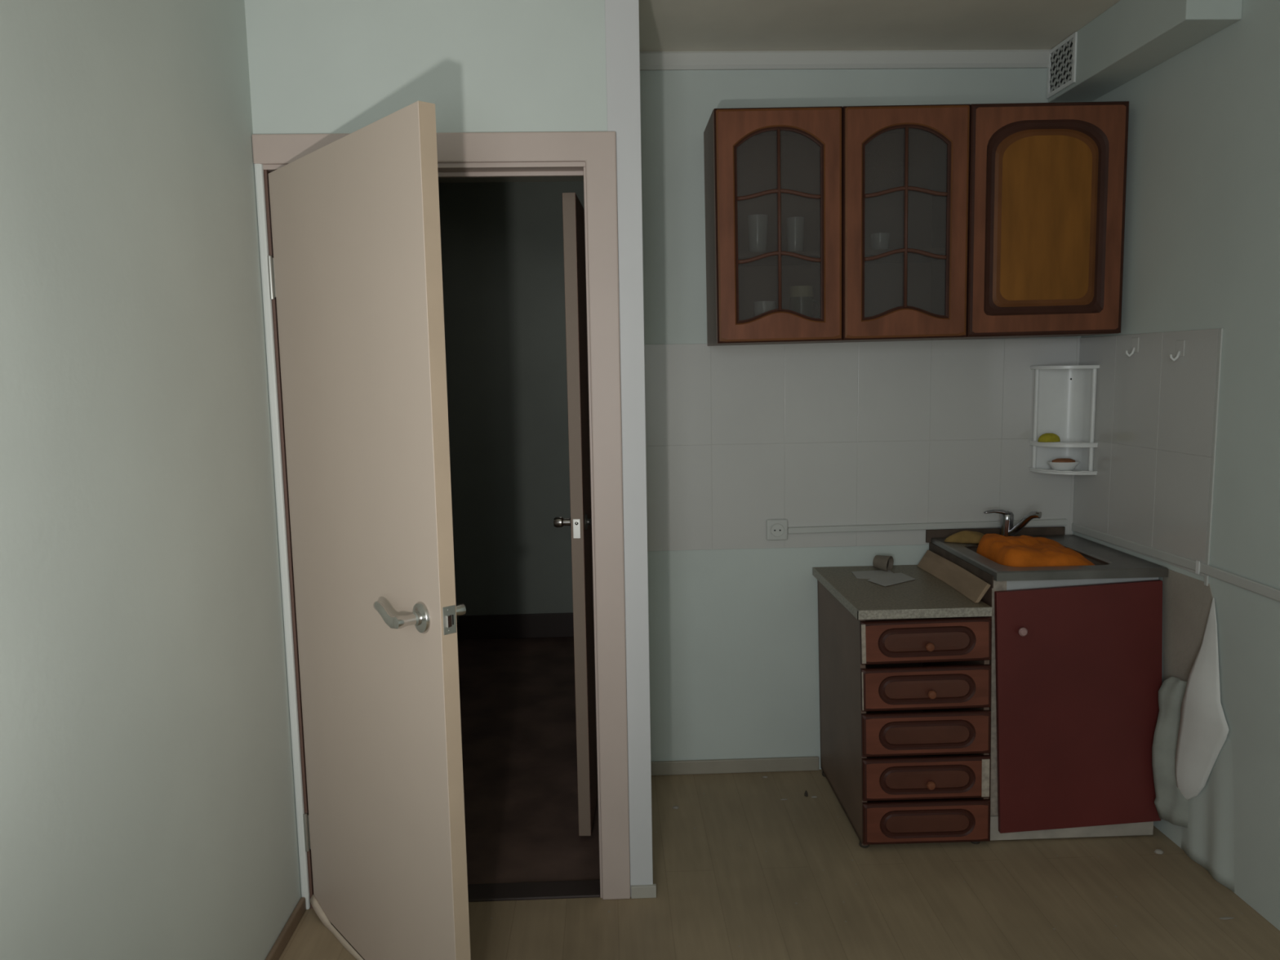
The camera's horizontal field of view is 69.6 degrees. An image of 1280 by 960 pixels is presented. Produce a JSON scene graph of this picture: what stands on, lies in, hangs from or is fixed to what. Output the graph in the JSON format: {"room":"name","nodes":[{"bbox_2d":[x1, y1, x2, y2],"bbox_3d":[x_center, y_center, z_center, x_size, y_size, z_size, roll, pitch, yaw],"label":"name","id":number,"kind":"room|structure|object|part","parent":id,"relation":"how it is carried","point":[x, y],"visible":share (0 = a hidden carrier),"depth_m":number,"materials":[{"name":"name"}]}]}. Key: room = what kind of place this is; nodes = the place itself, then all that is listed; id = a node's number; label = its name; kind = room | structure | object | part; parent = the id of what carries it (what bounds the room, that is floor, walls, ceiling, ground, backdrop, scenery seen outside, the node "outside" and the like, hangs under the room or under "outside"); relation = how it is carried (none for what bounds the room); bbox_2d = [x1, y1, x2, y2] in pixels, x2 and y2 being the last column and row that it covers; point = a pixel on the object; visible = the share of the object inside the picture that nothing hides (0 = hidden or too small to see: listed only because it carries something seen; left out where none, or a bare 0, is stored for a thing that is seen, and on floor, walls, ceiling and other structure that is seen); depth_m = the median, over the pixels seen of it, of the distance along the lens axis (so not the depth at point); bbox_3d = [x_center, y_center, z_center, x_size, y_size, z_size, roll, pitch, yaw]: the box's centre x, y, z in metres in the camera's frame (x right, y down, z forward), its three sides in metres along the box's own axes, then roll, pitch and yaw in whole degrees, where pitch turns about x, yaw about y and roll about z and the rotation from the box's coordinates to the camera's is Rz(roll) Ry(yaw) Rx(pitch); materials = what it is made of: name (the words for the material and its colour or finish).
{"room":"kitchen","nodes":[
{"label":"kitchen","id":0,"kind":"room"},
{"bbox_2d":[0,0,457,959],"bbox_3d":[-1.016,-0.032,1.900,0.158,2.640,6.750,-1,7,-2],"label":"wall","id":1,"kind":"structure","parent":0,"point":[148,810],"depth_m":1.74,"materials":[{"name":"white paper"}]},
{"bbox_2d":[265,897,306,959],"bbox_3d":[-0.879,1.420,0.702,0.014,0.042,3.816,-1,7,-2],"label":"baseboard","id":2,"kind":"structure","parent":1,"relation":"attached to","point":[289,928],"depth_m":2.45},
{"bbox_2d":[263,169,313,908],"bbox_3d":[-0.946,0.203,2.526,0.008,2.022,0.084,-1,7,-2],"label":"trim","id":3,"kind":"structure","parent":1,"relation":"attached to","point":[266,172],"depth_m":2.48,"materials":[{"name":"brown"}]},
{"bbox_2d":[267,100,471,959],"bbox_3d":[-0.657,0.244,2.188,0.162,2.011,0.839,-7,9,-40],"label":"door","id":4,"kind":"structure","parent":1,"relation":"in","point":[355,272],"depth_m":2.08,"materials":[{"name":"beige laminate"}]},
{"bbox_3d":[-0.533,0.285,1.940,0.020,0.045,0.134,-7,9,-40],"label":"lever","id":5,"kind":"part","parent":4,"relation":"part of","materials":[{"name":"silver metal"}]},
{"bbox_3d":[-0.460,0.288,1.926,0.012,0.067,0.067,-7,9,-40],"label":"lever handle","id":6,"kind":"part","parent":4,"relation":"part of","materials":[{"name":"silver metal"}]},
{"bbox_3d":[-0.389,0.286,1.880,0.029,0.058,0.002,-7,9,-40],"label":"latch plate","id":7,"kind":"part","parent":4,"relation":"part of","materials":[{"name":"silver metal"}]},
{"bbox_2d":[456,622,460,643],"bbox_3d":[-0.978,0.994,4.008,0.016,0.104,2.385,-1,7,-2],"label":"baseboard","id":8,"kind":"structure","parent":1,"relation":"attached to","point":[458,623],"depth_m":5.14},
{"bbox_2d":[244,0,656,898],"bbox_3d":[-0.477,-0.113,2.500,1.001,2.640,0.094,-1,7,-2],"label":"wall","id":9,"kind":"structure","parent":0,"point":[316,66],"depth_m":2.35,"materials":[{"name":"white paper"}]},
{"bbox_2d":[253,164,310,909],"bbox_3d":[-0.959,0.198,2.480,0.022,2.043,0.014,-1,7,-2],"label":"trim","id":10,"kind":"structure","parent":9,"relation":"attached to","point":[259,170],"depth_m":2.46,"materials":[{"name":"white paint"}]},
{"bbox_2d":[251,131,630,899],"bbox_3d":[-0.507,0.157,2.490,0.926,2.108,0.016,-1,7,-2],"label":"trim","id":11,"kind":"structure","parent":9,"relation":"attached to","point":[597,149],"depth_m":2.45,"materials":[{"name":"paint"}]},
{"bbox_2d":[467,880,599,902],"bbox_3d":[-0.523,1.194,2.662,0.816,0.009,0.082,-1,7,-2],"label":"trim","id":12,"kind":"structure","parent":9,"relation":"attached to","point":[583,888],"depth_m":2.66,"materials":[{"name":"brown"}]},
{"bbox_2d":[604,0,653,897],"bbox_3d":[-0.027,-0.079,2.485,0.087,2.560,0.005,-1,7,-2],"label":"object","id":13,"kind":"structure","parent":9,"relation":"attached to","point":[621,16],"depth_m":2.47,"materials":[{"name":"white paint"}]},
{"bbox_2d":[438,176,583,182],"bbox_3d":[-0.658,-1.521,3.753,1.000,0.140,2.742,-1,7,-2],"label":"ceiling","id":14,"kind":"structure","parent":0,"point":[512,179],"depth_m":4.86,"materials":[{"name":"white paint"}]},
{"bbox_2d":[439,181,584,622],"bbox_3d":[-0.618,-0.394,5.171,0.872,2.560,0.200,-1,7,-2],"label":"wall","id":15,"kind":"structure","parent":0,"point":[503,247],"depth_m":5.06,"materials":[{"name":"paint"}]},
{"bbox_2d":[458,613,573,639],"bbox_3d":[-0.594,0.825,5.210,0.852,0.139,0.015,-1,7,-2],"label":"baseboard","id":16,"kind":"structure","parent":15,"relation":"attached to","point":[546,624],"depth_m":5.20,"materials":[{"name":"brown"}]},
{"bbox_2d":[278,636,1279,959],"bbox_3d":[0.382,1.280,2.108,3.050,0.060,6.750,-1,7,-2],"label":"floor","id":17,"kind":"structure","parent":0,"point":[741,871],"depth_m":2.70,"materials":[{"name":"brown wood"}]},
{"bbox_2d":[812,564,991,848],"bbox_3d":[0.860,0.733,3.097,0.432,0.773,0.614,-1,7,-2],"label":"base cabinet","id":18,"kind":"object","parent":17,"relation":"on","point":[904,668],"visible":1,"depth_m":2.83,"materials":[{"name":"brown wood"}]},
{"bbox_2d":[813,564,991,610],"bbox_3d":[0.842,0.362,3.057,0.404,0.027,0.606,-1,7,-2],"label":"countertop","id":19,"kind":"structure","parent":18,"relation":"on","point":[927,591],"depth_m":2.97,"materials":[{"name":"laminate"}]},
{"bbox_2d":[851,569,892,578],"bbox_3d":[0.816,0.329,3.213,0.148,0.002,0.130,-1,7,-2],"label":"paper scrap","id":20,"kind":"object","parent":19,"relation":"on","point":[864,574],"visible":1,"depth_m":3.22,"materials":[{"name":"white paper"}]},
{"bbox_2d":[872,555,893,571],"bbox_3d":[0.863,0.296,3.278,0.059,0.058,0.058,5,9,39],"label":"cup","id":21,"kind":"object","parent":20,"relation":"on","point":[882,562],"visible":1,"depth_m":3.27,"materials":[{"name":"grey ceramic"}]},
{"bbox_2d":[867,573,915,586],"bbox_3d":[0.853,0.336,3.141,0.202,0.002,0.118,-6,9,-36],"label":"paper scrap","id":22,"kind":"object","parent":19,"relation":"on","point":[884,580],"visible":1,"depth_m":3.13,"materials":[{"name":"white paper"}]},
{"bbox_2d":[916,550,991,603],"bbox_3d":[1.038,0.313,3.068,0.055,0.060,0.530,-1,7,-2],"label":"wooden plank","id":23,"kind":"object","parent":19,"relation":"on","point":[966,583],"visible":1,"depth_m":3.03,"materials":[{"name":"brown wood"}]},
{"bbox_3d":[0.866,0.487,2.791,0.402,0.137,0.018,-1,7,-2],"label":"drawer","id":24,"kind":"part","parent":18,"relation":"part of","materials":[{"name":"brown wood"}]},
{"bbox_3d":[0.872,0.635,2.809,0.402,0.134,0.018,-1,7,-2],"label":"drawer","id":25,"kind":"part","parent":18,"relation":"part of","materials":[{"name":"brown wood"}]},
{"bbox_3d":[0.890,1.063,2.861,0.400,0.135,0.018,-1,7,-2],"label":"drawer","id":26,"kind":"part","parent":18,"relation":"part of","materials":[{"name":"brown wood"}]},
{"bbox_3d":[0.878,0.779,2.826,0.401,0.134,0.018,-1,7,-2],"label":"drawer","id":27,"kind":"part","parent":18,"relation":"part of","materials":[{"name":"brown wood"}]},
{"bbox_3d":[0.884,0.921,2.844,0.401,0.135,0.018,-1,7,-2],"label":"drawer","id":28,"kind":"part","parent":18,"relation":"part of","materials":[{"name":"brown wood"}]},
{"bbox_3d":[0.872,0.502,2.772,0.027,0.027,0.023,-1,7,-2],"label":"knob","id":29,"kind":"part","parent":18,"relation":"part of","materials":[{"name":"brown wood"}]},
{"bbox_3d":[0.891,0.935,2.825,0.027,0.027,0.023,-1,7,-2],"label":"knob","id":30,"kind":"part","parent":18,"relation":"part of","materials":[{"name":"brown wood"}]},
{"bbox_3d":[0.884,0.649,2.790,0.027,0.027,0.023,-1,7,-2],"label":"knob","id":31,"kind":"part","parent":18,"relation":"part of","materials":[{"name":"brown wood"}]},
{"bbox_2d":[925,526,1162,840],"bbox_3d":[1.338,0.656,3.111,0.565,0.898,0.602,-1,7,-2],"label":"base cabinet","id":32,"kind":"object","parent":17,"relation":"on","point":[1076,664],"visible":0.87,"depth_m":2.84,"materials":[{"name":"red laminate"}]},
{"bbox_3d":[1.088,0.688,3.128,0.034,0.838,0.535,-1,7,-2],"label":"panel","id":33,"kind":"part","parent":32,"relation":"part of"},
{"bbox_3d":[1.158,0.459,2.790,0.027,0.027,0.025,-1,7,-2],"label":"knob","id":34,"kind":"part","parent":32,"relation":"part of","materials":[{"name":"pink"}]},
{"bbox_2d":[930,534,1168,581],"bbox_3d":[1.329,0.306,3.074,0.527,0.139,0.568,-1,7,-2],"label":"sink","id":35,"kind":"object","parent":32,"relation":"in","point":[1119,564],"visible":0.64,"depth_m":2.85,"materials":[{"name":"metal"}]},
{"bbox_2d":[943,530,983,543],"bbox_3d":[1.163,0.198,3.280,0.165,0.038,0.103,-1,7,-2],"label":"rag","id":36,"kind":"object","parent":35,"relation":"on","point":[964,536],"visible":0.91,"depth_m":3.25,"materials":[{"name":"yellow fabric"}]},
{"bbox_2d":[983,509,1041,536],"bbox_3d":[1.321,0.159,3.248,0.192,0.124,0.100,4,9,38],"label":"mixer tap","id":37,"kind":"object","parent":35,"relation":"on","point":[1006,517],"visible":0.84,"depth_m":3.26,"materials":[{"name":"silver metal"}]},
{"bbox_3d":[1.265,0.118,3.276,0.097,0.029,0.035,-1,7,-2],"label":"lever","id":38,"kind":"part","parent":37,"relation":"part of","materials":[{"name":"silver metal"}]},
{"bbox_3d":[1.337,0.156,3.223,0.028,0.112,0.134,-4,8,-25],"label":"spout","id":39,"kind":"part","parent":37,"relation":"part of","materials":[{"name":"silver metal"}]},
{"bbox_2d":[976,533,1094,567],"bbox_3d":[1.304,0.252,3.046,0.320,0.125,0.348,-1,7,-2],"label":"cloth","id":40,"kind":"object","parent":35,"relation":"in","point":[1022,551],"visible":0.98,"depth_m":2.96,"materials":[{"name":"orange fabric"}]},
{"bbox_3d":[1.357,0.705,2.848,0.547,0.795,0.017,-1,7,-2],"label":"door","id":41,"kind":"part","parent":32,"relation":"part of","materials":[{"name":"red laminate"}]},
{"bbox_2d":[1154,848,1164,853],"bbox_3d":[1.591,1.137,2.825,0.030,0.010,0.020,-1,7,-2],"label":"chunk","id":42,"kind":"object","parent":17,"relation":"on","point":[1157,851],"visible":1,"depth_m":2.82,"materials":[{"name":"beige"}]},
{"bbox_2d":[1219,916,1234,919],"bbox_3d":[1.583,1.182,2.487,0.043,0.002,0.012,-1,7,-2],"label":"plaster streak","id":43,"kind":"object","parent":17,"relation":"on","point":[1223,917],"visible":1,"depth_m":2.49,"materials":[{"name":"beige"}]},
{"bbox_2d":[640,68,1080,768],"bbox_3d":[0.908,-0.240,3.358,1.850,2.640,0.120,-1,7,-2],"label":"wall","id":44,"kind":"structure","parent":0,"point":[689,591],"depth_m":3.21,"materials":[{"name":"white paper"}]},
{"bbox_2d":[650,755,818,775],"bbox_3d":[0.338,1.064,3.428,0.660,0.053,0.012,-1,7,-2],"label":"baseboard","id":45,"kind":"structure","parent":44,"relation":"attached to","point":[793,763],"depth_m":3.42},
{"bbox_2d":[766,519,787,540],"bbox_3d":[0.494,0.180,3.320,0.078,0.077,0.016,-1,7,-2],"label":"power socket","id":46,"kind":"object","parent":44,"relation":"attached to","point":[776,529],"visible":1,"depth_m":3.31,"materials":[{"name":"grey plastic"}]},
{"bbox_2d":[730,546,831,758],"bbox_3d":[0.517,0.640,3.389,0.367,0.793,0.001,-1,7,-2],"label":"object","id":47,"kind":"structure","parent":44,"relation":"attached to","point":[775,679],"depth_m":3.39,"materials":[{"name":"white paper"}]},
{"bbox_2d":[703,103,970,346],"bbox_3d":[0.635,-0.823,3.056,0.806,0.722,0.305,-2,7,-2],"label":"upper cabinet","id":48,"kind":"object","parent":44,"relation":"attached to","point":[853,173],"visible":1,"depth_m":2.95,"materials":[{"name":"brown wood"}]},
{"bbox_2d":[746,213,768,252],"bbox_3d":[0.387,-0.804,3.031,0.068,0.125,0.068,-1,7,-2],"label":"drinking glass","id":49,"kind":"object","parent":48,"relation":"on","point":[757,223],"visible":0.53,"depth_m":3.01,"materials":[{"name":"white"}]},
{"bbox_2d":[753,301,775,316],"bbox_3d":[0.412,-0.531,3.055,0.073,0.118,0.073,-1,7,-2],"label":"cup","id":50,"kind":"object","parent":48,"relation":"in","point":[759,307],"visible":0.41,"depth_m":3.02,"materials":[{"name":"white ceramic"}]},
{"bbox_3d":[0.439,-0.800,2.908,0.400,0.720,0.020,-2,7,-2],"label":"glass door","id":51,"kind":"part","parent":48,"relation":"part of","materials":[{"name":"brown wood"}]},
{"bbox_2d":[786,216,804,251],"bbox_3d":[0.514,-0.805,3.046,0.060,0.118,0.060,-1,7,-2],"label":"drinking glass","id":52,"kind":"object","parent":48,"relation":"on","point":[795,225],"visible":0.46,"depth_m":3.02,"materials":[{"name":"white"}]},
{"bbox_2d":[789,285,820,318],"bbox_3d":[0.542,-0.559,3.064,0.090,0.165,0.077,-4,7,-23],"label":"mug","id":53,"kind":"object","parent":48,"relation":"in","point":[802,300],"visible":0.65,"depth_m":3.03,"materials":[{"name":"grey"}]},
{"bbox_3d":[0.583,-0.560,3.050,0.028,0.078,0.011,1,7,13],"label":"handle","id":54,"kind":"part","parent":53,"relation":"part of","materials":[{"name":"grey"}]},
{"bbox_2d":[737,248,945,266],"bbox_3d":[0.637,-0.742,3.078,0.774,0.016,0.266,-2,7,-2],"label":"shelf","id":55,"kind":"object","parent":48,"relation":"attached to","point":[914,260],"depth_m":3.09,"materials":[{"name":"brown wood"}]},
{"bbox_2d":[870,232,890,249],"bbox_3d":[0.797,-0.784,3.059,0.064,0.062,0.064,-1,7,-2],"label":"drinking glass","id":56,"kind":"object","parent":48,"relation":"on","point":[878,240],"visible":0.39,"depth_m":3.03,"materials":[{"name":"white"}]},
{"bbox_3d":[0.842,-0.812,2.921,0.400,0.720,0.020,-2,7,-2],"label":"glass door","id":57,"kind":"part","parent":48,"relation":"part of","materials":[{"name":"brown wood"}]},
{"bbox_2d":[640,49,1049,70],"bbox_3d":[0.687,-1.430,3.137,1.442,0.057,0.018,-1,7,-2],"label":"trim","id":58,"kind":"structure","parent":44,"relation":"attached to","point":[902,59],"depth_m":3.13,"materials":[{"name":"white"}]},
{"bbox_2d":[644,337,1079,551],"bbox_3d":[0.782,-0.125,3.304,1.589,0.737,0.004,-1,7,-2],"label":"backsplash","id":59,"kind":"structure","parent":44,"relation":"attached to","point":[739,438],"depth_m":3.30,"materials":[{"name":"tile"}]},
{"bbox_2d":[935,101,1128,340],"bbox_3d":[1.291,-0.843,3.077,0.505,0.722,0.305,-2,7,-2],"label":"upper cabinet","id":60,"kind":"object","parent":44,"relation":"attached to","point":[1047,181],"visible":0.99,"depth_m":2.93,"materials":[{"name":"brown wood"}]},
{"bbox_2d":[1028,364,1099,475],"bbox_3d":[1.488,-0.212,3.239,0.178,0.378,0.156,-1,7,-2],"label":"corner shelf","id":61,"kind":"object","parent":44,"relation":"attached to","point":[1065,395],"visible":1,"depth_m":3.29,"materials":[{"name":"white plastic"}]},
{"bbox_3d":[1.419,-0.217,3.306,0.015,0.358,0.015,-1,7,-2],"label":"post","id":62,"kind":"part","parent":61,"relation":"part of","materials":[{"name":"white plastic"}]},
{"bbox_2d":[1037,433,1060,442],"bbox_3d":[1.442,-0.150,3.249,0.078,0.030,0.040,-1,7,-2],"label":"sponge","id":63,"kind":"object","parent":61,"relation":"on","point":[1046,437],"visible":1,"depth_m":3.23,"materials":[{"name":"yellow"}]},
{"bbox_3d":[1.494,-0.032,3.261,0.171,0.015,0.156,-1,7,-2],"label":"shelf","id":64,"kind":"part","parent":61,"relation":"part of","materials":[{"name":"white plastic"}]},
{"bbox_3d":[1.491,-0.128,3.251,0.175,0.017,0.151,-1,7,-2],"label":"shelf","id":65,"kind":"part","parent":61,"relation":"part of","materials":[{"name":"white plastic"}]},
{"bbox_2d":[1047,457,1079,470],"bbox_3d":[1.494,-0.056,3.252,0.114,0.041,0.071,-1,7,-2],"label":"soap dish","id":66,"kind":"object","parent":61,"relation":"on","point":[1060,464],"visible":1,"depth_m":3.23,"materials":[{"name":"white ceramic"}]},
{"bbox_3d":[1.484,-0.395,3.224,0.178,0.012,0.140,-1,7,-2],"label":"plate","id":67,"kind":"part","parent":61,"relation":"part of","materials":[{"name":"white plastic"}]},
{"bbox_3d":[1.570,-0.207,3.197,0.015,0.358,0.015,-1,7,-2],"label":"post","id":68,"kind":"part","parent":61,"relation":"part of","materials":[{"name":"white plastic"}]},
{"bbox_2d":[639,0,1119,51],"bbox_3d":[0.371,-1.217,0.850,3.050,0.080,4.850,-1,7,-2],"label":"ceiling","id":69,"kind":"structure","parent":0,"point":[664,25],"depth_m":2.89,"materials":[{"name":"white paint"}]},
{"bbox_2d":[1046,0,1242,102],"bbox_3d":[1.494,-1.345,2.799,0.158,0.172,0.768,-1,7,-2],"label":"ventilation duct","id":70,"kind":"object","parent":69,"relation":"attached to","point":[1131,37],"visible":0.98,"depth_m":2.74,"materials":[{"name":"white paint"}]},
{"bbox_3d":[1.408,-1.381,3.078,0.007,0.156,0.187,-1,7,-2],"label":"grille frame","id":71,"kind":"part","parent":70,"relation":"part of","materials":[{"name":"white plastic"}]},
{"bbox_2d":[1072,0,1279,930],"bbox_3d":[1.788,0.025,1.044,0.257,2.640,4.838,-1,7,-2],"label":"wall","id":72,"kind":"structure","parent":0,"point":[1202,233],"depth_m":2.50,"materials":[{"name":"white paint"}]},
{"bbox_2d":[787,518,1279,601],"bbox_3d":[1.083,0.264,2.622,1.048,0.050,1.463,-1,7,-2],"label":"cable trunking","id":73,"kind":"object","parent":72,"relation":"attached to","point":[1262,589],"visible":1,"depth_m":3.23,"materials":[{"name":"grey plastic"}]},
{"bbox_2d":[1125,337,1139,356],"bbox_3d":[1.567,-0.424,2.943,0.032,0.062,0.040,-1,7,-2],"label":"wall hook","id":74,"kind":"object","parent":72,"relation":"attached to","point":[1135,340],"visible":1,"depth_m":2.94,"materials":[{"name":"plastic"}]},
{"bbox_2d":[1072,328,1218,576],"bbox_3d":[1.591,-0.116,2.955,0.004,0.698,0.747,-1,7,-2],"label":"backsplash","id":75,"kind":"structure","parent":72,"relation":"attached to","point":[1153,420],"depth_m":2.86,"materials":[{"name":"tile"}]},
{"bbox_2d":[1151,675,1188,827],"bbox_3d":[1.616,0.825,2.798,0.030,0.460,0.108,-7,9,-39],"label":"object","id":76,"kind":"object","parent":72,"relation":"attached to","point":[1171,806],"visible":0.83,"depth_m":2.80,"materials":[{"name":"grey fabric"}]},
{"bbox_2d":[1169,340,1185,361],"bbox_3d":[1.575,-0.380,2.712,0.032,0.062,0.040,-1,7,-2],"label":"wall hook","id":77,"kind":"object","parent":72,"relation":"attached to","point":[1180,344],"visible":1,"depth_m":2.71,"materials":[{"name":"plastic"}]},
{"bbox_2d":[1163,568,1213,681],"bbox_3d":[1.637,0.662,2.757,0.047,0.768,0.235,-1,7,-2],"label":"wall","id":78,"kind":"structure","parent":72,"relation":"attached to","point":[1187,602],"depth_m":2.75,"materials":[{"name":"white fabric"}]},
{"bbox_2d":[1175,597,1229,799],"bbox_3d":[1.625,0.655,2.664,0.054,0.665,0.204,-1,7,-2],"label":"towel","id":79,"kind":"object","parent":72,"relation":"attached to","point":[1203,729],"visible":1,"depth_m":2.65,"materials":[{"name":"white fabric"}]},
{"bbox_2d":[1181,735,1234,892],"bbox_3d":[1.662,0.925,2.691,0.024,0.460,0.300,-1,7,-2],"label":"wallpaper","id":80,"kind":"structure","parent":72,"relation":"attached to","point":[1208,838],"depth_m":2.65,"materials":[{"name":"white paper"}]},
{"bbox_2d":[1204,328,1223,586],"bbox_3d":[1.604,-0.058,2.577,0.006,0.723,0.014,-1,7,-2],"label":"trim","id":81,"kind":"structure","parent":72,"relation":"attached to","point":[1220,330],"depth_m":2.57,"materials":[{"name":"grey plastic"}]},
{"bbox_3d":[-0.101,-0.300,4.328,0.100,2.560,1.932,-1,7,-2],"label":"wall","id":82,"kind":"structure","parent":0,"visible":0},
{"bbox_2d":[553,192,597,835],"bbox_3d":[-0.202,0.100,3.227,0.120,2.002,0.814,-1,7,2],"label":"door","id":83,"kind":"structure","parent":82,"relation":"in","point":[580,522],"depth_m":2.87,"materials":[{"name":"beige wood"}]},
{"bbox_3d":[-0.241,0.133,2.901,0.062,0.052,0.052,-1,7,2],"label":"knob","id":84,"kind":"part","parent":83,"relation":"part of","materials":[{"name":"silver metal"}]},
{"bbox_3d":[-0.194,0.150,2.832,0.021,0.059,0.002,-1,7,2],"label":"latch plate","id":85,"kind":"part","parent":83,"relation":"part of","materials":[{"name":"silver metal"}]},
{"bbox_3d":[-0.162,0.132,2.898,0.020,0.052,0.052,-1,7,2],"label":"knob","id":86,"kind":"part","parent":83,"relation":"part of","materials":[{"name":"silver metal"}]}
]}

